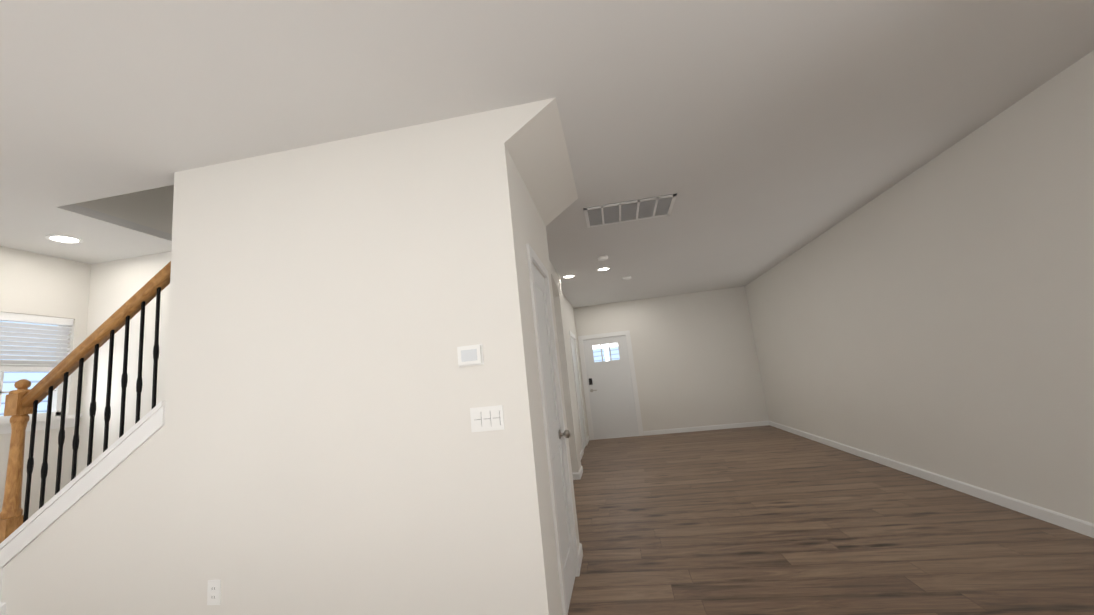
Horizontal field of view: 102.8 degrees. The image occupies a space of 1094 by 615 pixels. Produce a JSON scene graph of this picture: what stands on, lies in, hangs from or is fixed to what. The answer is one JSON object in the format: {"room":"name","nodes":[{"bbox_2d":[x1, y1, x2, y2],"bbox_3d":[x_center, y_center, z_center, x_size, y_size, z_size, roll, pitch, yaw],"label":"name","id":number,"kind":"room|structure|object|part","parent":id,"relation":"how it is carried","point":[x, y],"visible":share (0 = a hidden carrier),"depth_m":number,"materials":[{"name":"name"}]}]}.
{"room":"empty living room","nodes":[
{"label":"empty living room","id":0,"kind":"room"},
{"bbox_2d":[0,246,90,518],"bbox_3d":[-4.055,0.950,3.651,0.120,2.740,12.520,-7,-9,8],"label":"wall","id":1,"kind":"structure","parent":0,"point":[31,283],"depth_m":3.56,"materials":[{"name":"paint"}]},
{"bbox_2d":[0,312,82,433],"bbox_3d":[-4.131,0.497,3.342,0.160,0.916,0.900,-7,-9,8],"label":"window","id":2,"kind":"structure","parent":1,"relation":"in","point":[59,341],"depth_m":3.51,"materials":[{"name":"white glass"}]},
{"bbox_3d":[-4.065,0.894,3.272,0.110,0.100,0.900,-7,-9,8],"label":"sill trim","id":3,"kind":"part","parent":2,"relation":"part of","materials":[{"name":"white wood"}]},
{"bbox_2d":[77,251,170,474],"bbox_3d":[-2.134,-0.495,3.708,4.000,5.200,0.120,-7,-9,8],"label":"wall","id":4,"kind":"structure","parent":0,"point":[115,285],"depth_m":3.76,"materials":[{"name":"paint"}]},
{"bbox_2d":[0,108,553,614],"bbox_3d":[-1.701,-0.668,3.116,3.180,5.260,1.190,-7,-9,8],"label":"wall","id":5,"kind":"structure","parent":0,"point":[314,446],"depth_m":2.26,"materials":[{"name":"paint"}]},
{"bbox_2d":[0,401,165,614],"bbox_3d":[-2.579,1.277,2.421,1.160,1.397,0.162,-7,-9,8],"label":"trim","id":6,"kind":"structure","parent":5,"relation":"attached to","point":[86,480],"depth_m":2.35,"materials":[{"name":"white wood"}]},
{"bbox_2d":[207,580,220,604],"bbox_3d":[-1.667,1.426,2.187,0.070,0.114,0.008,-7,-9,8],"label":"outlet","id":7,"kind":"object","parent":5,"relation":"attached to","point":[214,593],"visible":1,"depth_m":2.18,"materials":[{"name":"white plastic"}]},
{"bbox_2d":[457,344,483,366],"bbox_3d":[-0.379,0.236,2.148,0.130,0.100,0.023,-7,-9,8],"label":"thermostat","id":8,"kind":"object","parent":5,"relation":"attached to","point":[470,355],"visible":1,"depth_m":2.14,"materials":[{"name":"white plastic"}]},
{"bbox_2d":[470,405,504,431],"bbox_3d":[-0.288,0.533,2.095,0.162,0.114,0.010,-7,-9,8],"label":"light switch","id":9,"kind":"object","parent":5,"relation":"attached to","point":[489,418],"visible":1,"depth_m":2.09,"materials":[{"name":"white plastic"}]},
{"bbox_2d":[501,98,579,614],"bbox_3d":[0.088,0.369,2.755,0.415,2.740,1.350,-7,-9,8],"label":"wall","id":10,"kind":"structure","parent":0,"point":[544,190],"depth_m":2.52,"materials":[{"name":"paint"}]},
{"bbox_2d":[526,243,579,614],"bbox_3d":[-0.009,0.711,2.761,0.136,2.090,0.730,-7,-9,8],"label":"door frame","id":11,"kind":"structure","parent":10,"relation":"attached to","point":[532,256],"depth_m":2.55,"materials":[{"name":"white wood"}]},
{"bbox_2d":[532,263,575,610],"bbox_3d":[0.020,0.736,2.752,0.035,2.020,0.604,-7,-9,8],"label":"closet door leaf","id":12,"kind":"structure","parent":10,"relation":"in","point":[557,457],"depth_m":2.80,"materials":[{"name":"white wood"}]},
{"bbox_2d":[559,430,569,438],"bbox_3d":[0.119,0.858,2.959,0.072,0.064,0.064,-7,-9,8],"label":"door knob","id":13,"kind":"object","parent":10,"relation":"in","point":[566,434],"depth_m":2.94,"materials":[{"name":"silver metal"}]},
{"bbox_2d":[578,543,582,568],"bbox_3d":[0.233,1.762,3.090,0.014,0.085,0.274,-7,-9,8],"label":"baseboard","id":14,"kind":"structure","parent":10,"relation":"attached to","point":[580,552],"depth_m":3.10,"materials":[{"name":"white wood"}]},
{"bbox_2d":[0,0,1093,307],"bbox_3d":[-0.564,-0.899,3.300,7.540,0.060,12.640,-7,-9,8],"label":"ceiling","id":15,"kind":"structure","parent":0,"point":[760,136],"depth_m":2.25,"materials":[{"name":"paint"}]},
{"bbox_2d":[45,234,82,243],"bbox_3d":[-3.714,-0.525,3.365,0.200,0.008,0.200,-7,-9,8],"label":"recessed light","id":16,"kind":"object","parent":15,"relation":"in","point":[64,239],"visible":0.96,"depth_m":3.36,"materials":[{"name":"white plastic"}]},
{"bbox_2d":[562,275,575,277],"bbox_3d":[0.318,-0.450,6.366,0.200,0.008,0.200,-7,-9,8],"label":"recessed light","id":17,"kind":"object","parent":15,"relation":"in","point":[568,276],"visible":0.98,"depth_m":6.36,"materials":[{"name":"white plastic"}]},
{"bbox_2d":[597,256,607,260],"bbox_3d":[0.704,-0.617,5.510,0.136,0.037,0.136,-7,-9,8],"label":"smoke detector","id":18,"kind":"object","parent":15,"relation":"attached to","point":[601,258],"visible":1,"depth_m":5.47,"materials":[{"name":"white plastic"}]},
{"bbox_2d":[597,267,610,270],"bbox_3d":[0.794,-0.537,6.139,0.200,0.008,0.200,-7,-9,8],"label":"recessed light","id":19,"kind":"object","parent":15,"relation":"in","point":[603,269],"visible":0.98,"depth_m":6.13,"materials":[{"name":"white plastic"}]},
{"bbox_2d":[584,193,676,227],"bbox_3d":[0.754,-0.880,4.026,0.800,0.012,0.500,-7,-9,8],"label":"ceiling vent","id":20,"kind":"object","parent":15,"relation":"in","point":[633,210],"visible":1,"depth_m":4.00,"materials":[{"name":"white metal"}]},
{"bbox_2d":[549,260,558,296],"bbox_3d":[-0.017,0.680,4.574,0.380,2.740,2.580,-7,-9,8],"label":"wall","id":21,"kind":"structure","parent":0,"point":[554,280],"depth_m":5.80,"materials":[{"name":"paint"}]},
{"bbox_2d":[576,466,582,479],"bbox_3d":[0.440,2.188,5.802,0.034,0.085,0.428,-7,-9,8],"label":"baseboard","id":22,"kind":"structure","parent":21,"relation":"attached to","point":[578,474],"depth_m":5.62,"materials":[{"name":"white wood"}]},
{"bbox_2d":[553,273,580,472],"bbox_3d":[-0.086,0.935,6.073,0.800,2.740,0.400,-7,-9,8],"label":"wall","id":23,"kind":"structure","parent":0,"point":[567,387],"depth_m":5.86,"materials":[{"name":"paint"}]},
{"bbox_2d":[562,292,587,451],"bbox_3d":[0.414,1.148,7.675,0.120,2.740,2.950,-7,-9,8],"label":"wall","id":24,"kind":"structure","parent":0,"point":[569,316],"depth_m":7.83,"materials":[{"name":"paint"}]},
{"bbox_2d":[569,331,586,453],"bbox_3d":[0.578,1.512,8.009,0.016,2.100,0.960,-7,-9,8],"label":"door frame","id":25,"kind":"structure","parent":24,"relation":"attached to","point":[571,334],"depth_m":7.70,"materials":[{"name":"white wood"}]},
{"bbox_2d":[571,337,585,448],"bbox_3d":[0.549,1.550,8.008,0.035,2.020,0.814,-7,-9,8],"label":"door leaf","id":26,"kind":"structure","parent":24,"relation":"in","point":[578,393],"depth_m":8.13,"materials":[{"name":"white wood"}]},
{"bbox_2d":[574,286,768,438],"bbox_3d":[0.569,1.382,9.187,7.540,2.740,0.120,-7,-9,8],"label":"wall","id":27,"kind":"structure","parent":0,"point":[695,359],"depth_m":8.80,"materials":[{"name":"paint"}]},
{"bbox_2d":[583,335,638,438],"bbox_3d":[1.302,1.630,8.999,0.902,2.026,0.057,-7,-9,8],"label":"door leaf","id":28,"kind":"structure","parent":27,"relation":"in","point":[612,406],"depth_m":8.97,"materials":[{"name":"white wood"}]},
{"bbox_2d":[578,330,643,439],"bbox_3d":[1.301,1.593,9.029,1.080,2.125,0.136,-7,-9,8],"label":"door frame","id":29,"kind":"structure","parent":27,"relation":"attached to","point":[633,377],"depth_m":8.99,"materials":[{"name":"white wood"}]},
{"bbox_2d":[643,421,768,435],"bbox_3d":[3.090,2.368,8.564,2.360,0.085,0.014,-7,-9,8],"label":"baseboard","id":30,"kind":"structure","parent":27,"relation":"attached to","point":[760,423],"depth_m":8.55,"materials":[{"name":"white wood"}]},
{"bbox_2d":[568,425,1093,614],"bbox_3d":[-0.277,1.848,2.845,7.540,0.060,12.640,-7,-9,8],"label":"floor","id":31,"kind":"structure","parent":0,"point":[764,520],"depth_m":3.05,"materials":[{"name":"brown wood"}]},
{"bbox_3d":[-2.135,0.838,2.769,3.894,2.280,1.326,-7,-9,8],"label":"carpeted stairs","id":32,"kind":"structure","parent":31,"relation":"on","visible":0},
{"bbox_2d":[0,261,170,542],"bbox_3d":[-2.637,0.539,2.536,1.154,1.572,0.090,-7,-9,8],"label":"stair railing","id":33,"kind":"object","parent":32,"relation":"on","point":[22,401],"visible":0.75,"depth_m":2.48,"materials":[{"name":"brown wood"}]},
{"bbox_3d":[-3.120,0.905,2.567,0.104,0.962,0.104,-7,-9,8],"label":"newel post","id":34,"kind":"part","parent":33,"relation":"part of","materials":[{"name":"brown wood"}]},
{"bbox_3d":[-2.639,0.147,2.602,1.078,0.782,0.062,-7,-9,8],"label":"handrail","id":35,"kind":"part","parent":33,"relation":"part of","materials":[{"name":"brown wood"}]},
{"bbox_2d":[745,50,1093,523],"bbox_3d":[3.223,0.008,2.552,0.120,2.740,12.640,-7,-9,8],"label":"wall","id":36,"kind":"structure","parent":0,"point":[935,315],"depth_m":3.41,"materials":[{"name":"paint"}]},
{"bbox_2d":[768,421,1093,537],"bbox_3d":[3.293,1.319,2.346,0.014,0.085,12.400,-7,-9,8],"label":"baseboard","id":37,"kind":"structure","parent":36,"relation":"attached to","point":[1086,528],"depth_m":3.60,"materials":[{"name":"white wood"}]},
{"label":"outside","id":38,"kind":"structure","parent":0,"visible":0},
{"bbox_2d":[0,321,57,415],"bbox_3d":[-7.099,0.173,3.993,0.100,7.000,5.000,-7,-9,8],"label":"back of the neighbor","id":39,"kind":"structure","parent":38,"point":[13,378],"depth_m":5.66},
{"bbox_2d":[592,343,619,361],"bbox_3d":[1.960,0.732,13.097,6.500,7.000,0.090,-7,-9,8],"label":"neighbor front","id":40,"kind":"structure","parent":38,"point":[606,352],"depth_m":13.02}
]}

